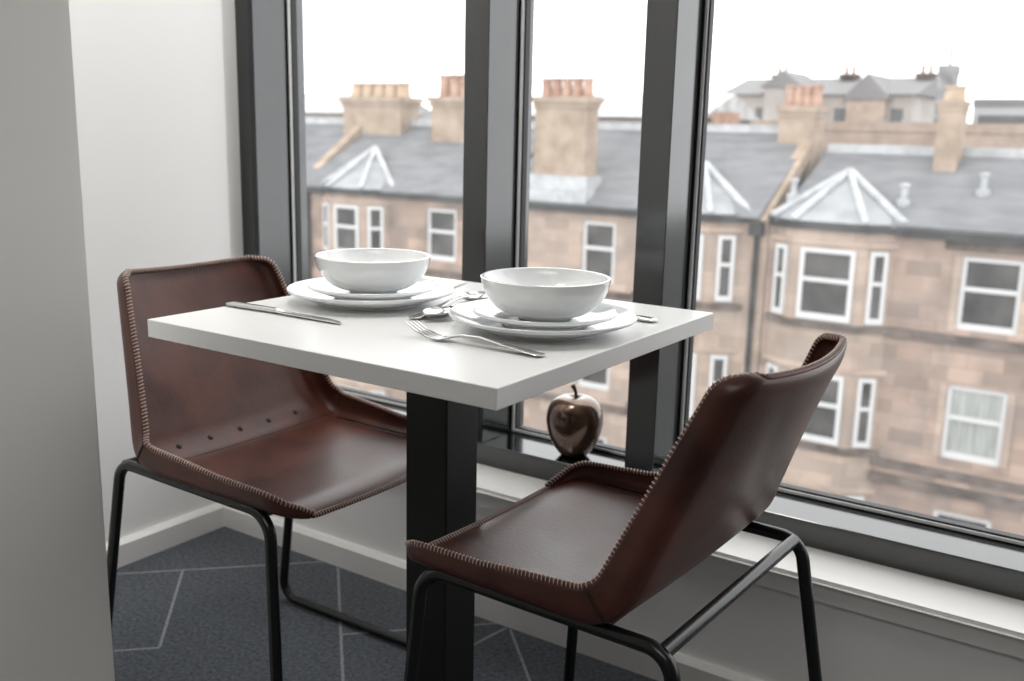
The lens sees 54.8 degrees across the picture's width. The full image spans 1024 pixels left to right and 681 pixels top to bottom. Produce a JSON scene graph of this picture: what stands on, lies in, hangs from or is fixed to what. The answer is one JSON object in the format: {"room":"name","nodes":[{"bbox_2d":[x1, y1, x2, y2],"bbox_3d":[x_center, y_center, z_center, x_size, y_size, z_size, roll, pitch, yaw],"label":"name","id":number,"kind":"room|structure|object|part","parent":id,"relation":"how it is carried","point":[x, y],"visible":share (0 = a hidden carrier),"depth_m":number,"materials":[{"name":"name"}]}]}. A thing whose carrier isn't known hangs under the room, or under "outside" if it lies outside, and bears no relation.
{"room":"dining room","nodes":[
{"label":"dining room","id":0,"kind":"room"},
{"bbox_2d":[0,0,114,680],"bbox_3d":[-1.799,-0.262,0.012,0.852,2.460,3.335,9,14,33],"label":"wall pier","id":1,"kind":"object","parent":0,"point":[55,619],"depth_m":1.19,"materials":[{"name":"grey paint"}]},
{"bbox_2d":[69,0,242,542],"bbox_3d":[-1.940,-0.432,0.794,0.280,2.460,4.500,9,14,33],"label":"wall","id":2,"kind":"structure","parent":0,"point":[156,87],"depth_m":2.25,"materials":[{"name":"white paint"}]},
{"bbox_2d":[106,503,223,567],"bbox_3d":[-0.986,0.516,2.203,0.020,0.060,0.885,9,14,33],"label":"baseboard","id":3,"kind":"structure","parent":2,"relation":"attached to","point":[136,546],"depth_m":2.41,"materials":[{"name":"white paint"}]},
{"bbox_2d":[112,526,656,680],"bbox_3d":[-0.280,1.121,-0.170,4.500,0.100,4.300,9,14,33],"label":"floor","id":4,"kind":"structure","parent":0,"point":[195,609],"depth_m":2.04,"materials":[{"name":"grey carpet"}]},
{"bbox_2d":[107,255,405,680],"bbox_3d":[-0.415,0.259,1.772,0.500,0.768,0.470,9,14,33],"label":"leather chair","id":5,"kind":"object","parent":4,"relation":"on","point":[259,439],"visible":0.73,"depth_m":1.75,"materials":[{"name":"brown leather"}]},
{"bbox_3d":[-0.544,0.446,1.635,0.488,0.455,0.042,9,14,33],"label":"sled frame","id":6,"kind":"part","parent":5,"relation":"part of","materials":[{"name":"black metal"}]},
{"bbox_3d":[-0.302,0.377,1.981,0.488,0.455,0.042,9,14,33],"label":"sled frame","id":7,"kind":"part","parent":5,"relation":"part of","materials":[{"name":"black metal"}]},
{"bbox_2d":[147,276,712,680],"bbox_3d":[-0.107,0.328,1.541,0.600,0.745,0.589,9,14,33],"label":"dining table","id":8,"kind":"object","parent":4,"relation":"on","point":[445,382],"visible":0.73,"depth_m":1.38,"materials":[{"name":"white laminate"}]},
{"bbox_2d":[226,302,340,323],"bbox_3d":[-0.333,-0.042,1.442,0.236,0.008,0.020,9,14,32],"label":"table knife","id":9,"kind":"object","parent":8,"relation":"on","point":[275,310],"visible":1,"depth_m":1.45,"materials":[{"name":"silver metal"}]},
{"bbox_3d":[-0.389,-0.051,1.477,0.104,0.008,0.020,9,14,32],"label":"handle","id":10,"kind":"part","parent":9,"relation":"part of","materials":[{"name":"silver metal"}]},
{"bbox_3d":[-0.289,-0.035,1.416,0.132,0.008,0.018,9,14,32],"label":"blade","id":11,"kind":"part","parent":9,"relation":"part of","materials":[{"name":"silver metal"}]},
{"bbox_2d":[286,277,454,310],"bbox_3d":[-0.222,-0.073,1.560,0.262,0.024,0.262,9,14,33],"label":"dinner plate","id":12,"kind":"object","parent":8,"relation":"on","point":[299,289],"visible":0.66,"depth_m":1.49,"materials":[{"name":"white ceramic"}]},
{"bbox_2d":[307,278,436,300],"bbox_3d":[-0.219,-0.079,1.557,0.202,0.021,0.202,9,14,33],"label":"plate","id":13,"kind":"object","parent":12,"relation":"on","point":[322,286],"visible":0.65,"depth_m":1.51,"materials":[{"name":"white ceramic"}]},
{"bbox_2d":[314,248,430,293],"bbox_3d":[-0.218,-0.106,1.553,0.181,0.057,0.181,9,14,33],"label":"bowl","id":14,"kind":"object","parent":13,"relation":"on","point":[353,270],"visible":0.99,"depth_m":1.50,"materials":[{"name":"white ceramic"}]},
{"bbox_2d":[423,301,469,317],"bbox_3d":[-0.066,-0.053,1.498,0.047,0.016,0.218,9,14,31],"label":"spoon","id":15,"kind":"object","parent":8,"relation":"on","point":[441,311],"visible":0.66,"depth_m":1.45,"materials":[{"name":"silver metal"}]},
{"bbox_2d":[423,306,450,317],"bbox_3d":[-0.105,-0.039,1.437,0.047,0.012,0.071,9,14,31],"label":"spoon bowl","id":16,"kind":"object","parent":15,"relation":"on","point":[441,311],"depth_m":1.44,"materials":[{"name":"silver metal"}]},
{"bbox_3d":[-0.048,-0.058,1.524,0.020,0.016,0.153,9,14,31],"label":"handle","id":17,"kind":"part","parent":15,"relation":"part of","materials":[{"name":"silver metal"}]},
{"bbox_2d":[409,291,487,318],"bbox_3d":[-0.091,-0.058,1.516,0.047,0.016,0.218,8,14,27],"label":"spoon","id":18,"kind":"object","parent":8,"relation":"on","point":[469,296],"visible":0.73,"depth_m":1.55,"materials":[{"name":"silver metal"}]},
{"bbox_3d":[-0.107,-0.052,1.488,0.020,0.016,0.153,8,14,27],"label":"handle","id":19,"kind":"part","parent":18,"relation":"part of","materials":[{"name":"silver metal"}]},
{"bbox_2d":[459,291,487,300],"bbox_3d":[-0.057,-0.068,1.580,0.047,0.012,0.071,8,14,27],"label":"spoon bowl","id":20,"kind":"object","parent":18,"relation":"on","point":[469,296],"depth_m":1.59,"materials":[{"name":"silver metal"}]},
{"bbox_2d":[454,282,467,287],"bbox_3d":[-0.166,-0.103,1.716,0.209,0.017,0.025,9,14,33],"label":"fork","id":21,"kind":"object","parent":8,"relation":"on","point":[460,284],"visible":0.27,"depth_m":1.66,"materials":[{"name":"silver metal"}]},
{"bbox_2d":[406,320,544,355],"bbox_3d":[-0.048,-0.004,1.264,0.209,0.017,0.025,9,14,33],"label":"fork","id":22,"kind":"object","parent":8,"relation":"on","point":[435,336],"visible":1,"depth_m":1.26,"materials":[{"name":"silver metal"}]},
{"bbox_3d":[-0.019,0.004,1.245,0.138,0.012,0.019,9,14,33],"label":"handle","id":23,"kind":"part","parent":22,"relation":"part of","materials":[{"name":"silver metal"}]},
{"bbox_2d":[448,299,637,341],"bbox_3d":[0.043,-0.027,1.376,0.262,0.024,0.262,9,14,33],"label":"dinner plate","id":24,"kind":"object","parent":8,"relation":"on","point":[462,313],"visible":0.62,"depth_m":1.31,"materials":[{"name":"white ceramic"}]},
{"bbox_2d":[472,300,617,330],"bbox_3d":[0.045,-0.034,1.373,0.202,0.021,0.202,9,14,33],"label":"plate","id":25,"kind":"object","parent":24,"relation":"on","point":[487,310],"visible":0.62,"depth_m":1.34,"materials":[{"name":"white ceramic"}]},
{"bbox_2d":[480,267,611,321],"bbox_3d":[0.046,-0.061,1.369,0.181,0.057,0.181,9,14,33],"label":"bowl","id":26,"kind":"object","parent":25,"relation":"on","point":[539,294],"visible":1,"depth_m":1.31,"materials":[{"name":"white ceramic"}]},
{"bbox_2d":[637,315,656,321],"bbox_3d":[0.114,-0.046,1.509,0.236,0.008,0.020,9,14,33],"label":"table knife","id":27,"kind":"object","parent":8,"relation":"on","point":[640,318],"visible":0.19,"depth_m":1.45,"materials":[{"name":"silver metal"}]},
{"bbox_2d":[404,332,846,680],"bbox_3d":[0.159,0.356,1.381,0.500,0.768,0.470,10,15,35],"label":"leather chair","id":28,"kind":"object","parent":4,"relation":"on","point":[582,551],"visible":1,"depth_m":1.20,"materials":[{"name":"brown leather"}]},
{"bbox_3d":[0.034,0.543,1.241,0.488,0.455,0.042,10,15,35],"label":"sled frame","id":29,"kind":"part","parent":28,"relation":"part of","materials":[{"name":"black metal"}]},
{"bbox_3d":[0.287,0.477,1.580,0.488,0.455,0.042,10,15,35],"label":"sled frame","id":30,"kind":"part","parent":28,"relation":"part of","materials":[{"name":"black metal"}]},
{"bbox_2d":[271,463,1023,680],"bbox_3d":[1.067,0.597,1.505,4.240,0.287,0.300,9,14,33],"label":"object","id":31,"kind":"structure","parent":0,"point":[760,635],"depth_m":1.71,"materials":[{"name":"white paint"}]},
{"bbox_2d":[224,505,763,680],"bbox_3d":[0.994,0.731,1.409,4.220,0.060,0.020,9,14,33],"label":"baseboard","id":32,"kind":"structure","parent":31,"relation":"attached to","point":[384,568],"depth_m":2.08,"materials":[{"name":"white paint"}]},
{"bbox_2d":[235,0,1023,600],"bbox_3d":[1.130,-0.616,1.299,4.240,2.173,0.174,9,14,33],"label":"window","id":33,"kind":"structure","parent":31,"relation":"attached to","point":[498,60],"depth_m":2.01,"materials":[{"name":"black metal"}]},
{"bbox_2d":[546,384,603,457],"bbox_3d":[0.134,0.169,2.107,0.122,0.156,0.122,9,14,33],"label":"apple","id":34,"kind":"object","parent":33,"relation":"on","point":[574,421],"visible":1,"depth_m":2.06,"materials":[{"name":"brown metal"}]},
{"bbox_3d":[0.132,0.112,2.097,0.017,0.040,0.011,9,14,33],"label":"stem","id":35,"kind":"part","parent":34,"relation":"part of","materials":[{"name":"brown"}]},
{"bbox_3d":[1.106,0.422,1.521,4.240,0.049,0.174,9,14,33],"label":"rail","id":36,"kind":"part","parent":33,"relation":"part of","materials":[{"name":"black metal"}]},
{"label":"outside","id":37,"kind":"structure","parent":0,"visible":0},
{"bbox_3d":[30.313,-1.697,67.483,140.000,0.300,139.000,9,14,33],"label":"ground","id":38,"kind":"structure","parent":37,"visible":0},
{"bbox_2d":[305,94,430,117],"bbox_3d":[-8.722,-6.130,51.714,8.000,13.200,5.600,9,14,33],"label":"glass roofed hall","id":39,"kind":"object","parent":38,"relation":"on","point":[316,105],"visible":0.12,"depth_m":48.86,"materials":[{"name":"metal"}]},
{"bbox_2d":[305,74,534,399],"bbox_3d":[-4.970,-2.820,36.355,15.250,13.320,8.390,9,14,33],"label":"building","id":40,"kind":"structure","parent":38,"relation":"on","point":[379,175],"depth_m":31.95,"materials":[{"name":"beige stone"}]},
{"bbox_3d":[-6.026,-3.716,32.209,0.030,1.379,0.338,-5,14,-27],"label":"pane","id":41,"kind":"part","parent":40,"relation":"part of","materials":[{"name":"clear glass"}]},
{"bbox_3d":[-5.242,-3.535,31.444,0.840,1.360,0.030,9,14,33],"label":"pane","id":42,"kind":"part","parent":40,"relation":"part of","materials":[{"name":"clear glass"}]},
{"bbox_2d":[351,83,362,96],"bbox_3d":[-5.491,-8.928,35.254,0.500,0.500,0.500,9,14,33],"label":"chimney pot","id":43,"kind":"object","parent":40,"relation":"on","point":[357,88],"depth_m":35.06,"materials":[{"name":"beige ceramic"}]},
{"bbox_2d":[362,83,373,96],"bbox_3d":[-5.053,-8.856,34.965,0.500,0.500,0.500,9,14,33],"label":"chimney pot","id":44,"kind":"object","parent":40,"relation":"on","point":[367,88],"depth_m":34.77,"materials":[{"name":"beige ceramic"}]},
{"bbox_3d":[-4.272,-3.429,31.053,0.338,1.379,0.030,2,12,5],"label":"pane","id":45,"kind":"part","parent":40,"relation":"part of","materials":[{"name":"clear glass"}]},
{"bbox_2d":[373,83,385,96],"bbox_3d":[-4.614,-8.784,34.676,0.500,0.500,0.500,9,14,33],"label":"chimney pot","id":46,"kind":"object","parent":40,"relation":"on","point":[379,89],"depth_m":34.48,"materials":[{"name":"beige ceramic"}]},
{"bbox_2d":[385,82,397,96],"bbox_3d":[-4.176,-8.712,34.388,0.500,0.500,0.500,9,14,33],"label":"chimney pot","id":47,"kind":"object","parent":40,"relation":"on","point":[390,87],"depth_m":34.19,"materials":[{"name":"beige ceramic"}]},
{"bbox_2d":[396,82,410,97],"bbox_3d":[-3.737,-8.640,34.099,0.500,0.500,0.500,9,14,33],"label":"chimney pot","id":48,"kind":"object","parent":40,"relation":"on","point":[402,88],"depth_m":33.91,"materials":[{"name":"beige ceramic"}]},
{"bbox_3d":[-2.078,-3.210,29.980,0.940,1.380,0.030,9,14,33],"label":"pane","id":49,"kind":"part","parent":40,"relation":"part of","materials":[{"name":"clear glass"}]},
{"bbox_2d":[439,74,449,96],"bbox_3d":[-2.207,-8.409,32.656,0.400,0.720,0.400,9,14,33],"label":"chimney pot","id":50,"kind":"object","parent":40,"relation":"on","point":[444,91],"depth_m":32.51,"materials":[{"name":"ceramic"}]},
{"bbox_2d":[450,74,460,96],"bbox_3d":[-1.845,-8.350,32.417,0.400,0.720,0.400,9,14,33],"label":"chimney pot","id":51,"kind":"object","parent":40,"relation":"on","point":[455,84],"depth_m":32.27,"materials":[{"name":"ceramic"}]},
{"bbox_2d":[460,74,463,96],"bbox_3d":[-1.484,-8.290,32.179,0.400,0.720,0.400,9,14,33],"label":"chimney pot","id":52,"kind":"object","parent":40,"relation":"on","point":[461,75],"depth_m":32.07,"materials":[{"name":"ceramic"}]},
{"bbox_2d":[419,111,430,119],"bbox_3d":[0.368,-4.952,48.742,10.600,12.550,6.600,9,14,33],"label":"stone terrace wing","id":53,"kind":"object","parent":38,"relation":"on","point":[427,115],"visible":0.02,"depth_m":48.71,"materials":[{"name":"stone"}]},
{"bbox_2d":[531,94,760,124],"bbox_3d":[5.146,-3.024,39.046,8.600,13.050,5.600,9,14,33],"label":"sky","id":54,"kind":"structure","parent":38,"relation":"on","point":[626,108],"depth_m":36.03,"materials":[{"name":"metal"}]},
{"bbox_2d":[522,77,828,447],"bbox_3d":[4.856,-1.061,29.912,8.210,13.020,8.388,9,14,33],"label":"building","id":55,"kind":"structure","parent":38,"relation":"on","point":[584,170],"depth_m":26.65,"materials":[{"name":"stone"}]},
{"bbox_2d":[541,78,551,95],"bbox_3d":[0.975,-7.024,27.435,0.310,0.500,0.310,9,14,33],"label":"chimney pot","id":56,"kind":"object","parent":55,"relation":"on","point":[547,82],"depth_m":27.32,"materials":[{"name":"ceramic"}]},
{"bbox_2d":[552,78,562,95],"bbox_3d":[1.248,-6.980,27.255,0.310,0.500,0.310,9,14,33],"label":"chimney pot","id":57,"kind":"object","parent":55,"relation":"on","point":[557,88],"depth_m":27.14,"materials":[{"name":"ceramic"}]},
{"bbox_2d":[562,78,572,95],"bbox_3d":[1.521,-6.935,27.075,0.310,0.500,0.310,9,14,33],"label":"chimney pot","id":58,"kind":"object","parent":55,"relation":"on","point":[567,88],"depth_m":26.96,"materials":[{"name":"ceramic"}]},
{"bbox_2d":[572,78,582,95],"bbox_3d":[1.794,-6.890,26.895,0.310,0.500,0.310,9,14,33],"label":"chimney pot","id":59,"kind":"object","parent":55,"relation":"on","point":[577,87],"depth_m":26.78,"materials":[{"name":"ceramic"}]},
{"bbox_2d":[583,77,593,96],"bbox_3d":[2.067,-6.845,26.715,0.310,0.500,0.310,9,14,33],"label":"chimney pot","id":60,"kind":"object","parent":55,"relation":"on","point":[588,87],"depth_m":26.60,"materials":[{"name":"ceramic"}]},
{"bbox_3d":[2.345,0.518,27.660,0.840,1.460,0.030,9,14,33],"label":"pane","id":61,"kind":"part","parent":55,"relation":"part of","materials":[{"name":"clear glass"}]},
{"bbox_3d":[2.413,-2.425,27.030,0.840,1.480,0.030,9,14,33],"label":"pane","id":62,"kind":"part","parent":55,"relation":"part of","materials":[{"name":"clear glass"}]},
{"bbox_3d":[5.263,1.202,25.378,0.258,1.529,0.030,2,12,5],"label":"pane","id":63,"kind":"part","parent":55,"relation":"part of","materials":[{"name":"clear glass"}]},
{"bbox_3d":[5.332,-1.804,24.735,0.258,1.479,0.030,2,12,5],"label":"pane","id":64,"kind":"part","parent":55,"relation":"part of","materials":[{"name":"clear glass"}]},
{"bbox_2d":[784,85,794,105],"bbox_3d":[7.551,-6.630,26.754,0.300,0.550,0.300,9,14,33],"label":"chimney pot","id":65,"kind":"object","parent":55,"relation":"on","point":[790,89],"depth_m":26.65,"materials":[{"name":"ceramic"}]},
{"bbox_2d":[793,85,803,105],"bbox_3d":[7.749,-6.597,26.623,0.300,0.550,0.300,9,14,33],"label":"chimney pot","id":66,"kind":"object","parent":55,"relation":"on","point":[798,90],"depth_m":26.52,"materials":[{"name":"ceramic"}]},
{"bbox_2d":[802,85,812,105],"bbox_3d":[7.948,-6.565,26.493,0.300,0.550,0.300,9,14,33],"label":"chimney pot","id":67,"kind":"object","parent":55,"relation":"on","point":[807,90],"depth_m":26.39,"materials":[{"name":"ceramic"}]},
{"bbox_2d":[811,85,823,105],"bbox_3d":[8.146,-6.532,26.362,0.300,0.550,0.300,9,14,33],"label":"chimney pot","id":68,"kind":"object","parent":55,"relation":"on","point":[816,90],"depth_m":26.26,"materials":[{"name":"ceramic"}]},
{"bbox_2d":[720,65,937,122],"bbox_3d":[20.696,-9.705,64.910,12.120,16.000,10.000,9,14,33],"label":"building","id":69,"kind":"structure","parent":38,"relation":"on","point":[848,97],"depth_m":59.60,"materials":[{"name":"grey"}]},
{"bbox_2d":[844,66,849,73],"bbox_3d":[21.253,-17.143,62.683,0.280,0.500,0.280,9,14,33],"label":"chimney pot","id":70,"kind":"object","parent":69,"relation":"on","point":[846,67],"depth_m":62.58,"materials":[{"name":"ceramic"}]},
{"bbox_2d":[852,66,856,73],"bbox_3d":[21.625,-17.082,62.438,0.280,0.500,0.280,9,14,33],"label":"chimney pot","id":71,"kind":"object","parent":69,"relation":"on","point":[853,67],"depth_m":62.34,"materials":[{"name":"ceramic"}]},
{"bbox_2d":[921,65,925,72],"bbox_3d":[25.059,-16.519,60.176,0.280,0.500,0.280,9,14,33],"label":"chimney pot","id":72,"kind":"object","parent":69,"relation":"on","point":[923,67],"depth_m":60.08,"materials":[{"name":"ceramic"}]},
{"bbox_2d":[928,65,933,72],"bbox_3d":[25.431,-16.458,59.930,0.280,0.500,0.280,9,14,33],"label":"chimney pot","id":73,"kind":"object","parent":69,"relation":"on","point":[931,67],"depth_m":59.83,"materials":[{"name":"ceramic"}]},
{"bbox_2d":[751,120,1023,370],"bbox_3d":[21.076,-2.142,38.677,28.080,12.200,8.080,9,14,33],"label":"building","id":74,"kind":"structure","parent":38,"relation":"on","point":[978,135],"depth_m":37.06,"materials":[{"name":"stone"}]},
{"bbox_2d":[759,85,1023,535],"bbox_3d":[13.079,0.326,24.625,11.644,12.890,8.587,9,14,33],"label":"building","id":75,"kind":"structure","parent":38,"relation":"on","point":[912,255],"depth_m":22.88,"materials":[{"name":"beige stone"}]},
{"bbox_3d":[6.521,-1.506,23.972,0.030,1.509,0.238,-4,13,-23],"label":"pane","id":76,"kind":"part","parent":75,"relation":"part of","materials":[{"name":"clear glass"}]},
{"bbox_2d":[786,178,800,202],"bbox_3d":[7.011,-3.725,24.561,0.340,0.630,0.340,9,14,33],"label":"roof vent","id":77,"kind":"object","parent":75,"relation":"attached to","point":[794,181],"depth_m":24.48,"materials":[{"name":"grey metal"}]},
{"bbox_3d":[7.291,1.597,23.795,1.090,1.490,0.030,9,14,33],"label":"pane","id":78,"kind":"part","parent":75,"relation":"part of","materials":[{"name":"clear glass"}]},
{"bbox_3d":[7.359,-1.316,23.172,1.090,1.490,0.030,9,14,33],"label":"pane","id":79,"kind":"part","parent":75,"relation":"part of","materials":[{"name":"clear glass"}]},
{"bbox_3d":[8.315,1.713,23.369,0.238,1.509,0.030,2,12,1],"label":"pane","id":80,"kind":"part","parent":75,"relation":"part of","materials":[{"name":"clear glass"}]},
{"bbox_3d":[8.382,-1.201,22.746,0.238,1.509,0.030,2,12,1],"label":"pane","id":81,"kind":"part","parent":75,"relation":"part of","materials":[{"name":"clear glass"}]},
{"bbox_2d":[896,183,910,206],"bbox_3d":[9.183,-3.369,23.131,0.340,0.630,0.340,9,14,33],"label":"roof vent","id":82,"kind":"object","parent":75,"relation":"attached to","point":[903,201],"depth_m":23.04,"materials":[{"name":"grey metal"}]},
{"bbox_2d":[944,85,967,100],"bbox_3d":[10.807,-6.016,24.070,0.520,0.360,0.520,9,14,33],"label":"chimney pot","id":83,"kind":"object","parent":75,"relation":"on","point":[953,92],"depth_m":23.87,"materials":[{"name":"beige ceramic"}]},
{"bbox_3d":[10.379,4.864,22.966,1.070,1.590,0.030,9,14,33],"label":"pane","id":84,"kind":"part","parent":75,"relation":"part of","materials":[{"name":"grey glass"}]},
{"bbox_3d":[10.448,1.901,22.332,1.070,1.530,0.030,9,14,33],"label":"pane","id":85,"kind":"part","parent":75,"relation":"part of","materials":[{"name":"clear glass"}]},
{"bbox_2d":[975,172,991,196],"bbox_3d":[10.884,-3.558,22.779,0.340,0.630,0.340,9,14,33],"label":"roof vent","id":86,"kind":"object","parent":75,"relation":"attached to","point":[983,191],"depth_m":22.69,"materials":[{"name":"grey metal"}]},
{"bbox_3d":[10.514,-0.993,21.713,1.070,1.450,0.030,9,14,33],"label":"pane","id":87,"kind":"part","parent":75,"relation":"part of","materials":[{"name":"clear glass"}]},
{"bbox_2d":[933,44,960,122],"bbox_3d":[19.501,-5.544,45.805,0.780,15.800,0.980,9,14,33],"label":"tower","id":88,"kind":"structure","parent":38,"relation":"on","point":[948,75],"depth_m":44.20,"materials":[{"name":"grey stone"}]},
{"bbox_2d":[972,99,1023,123],"bbox_3d":[30.344,-4.290,46.613,15.980,13.500,8.100,9,14,33],"label":"office building","id":89,"kind":"structure","parent":38,"relation":"on","point":[986,111],"depth_m":45.80,"materials":[{"name":"grey"}]}
]}

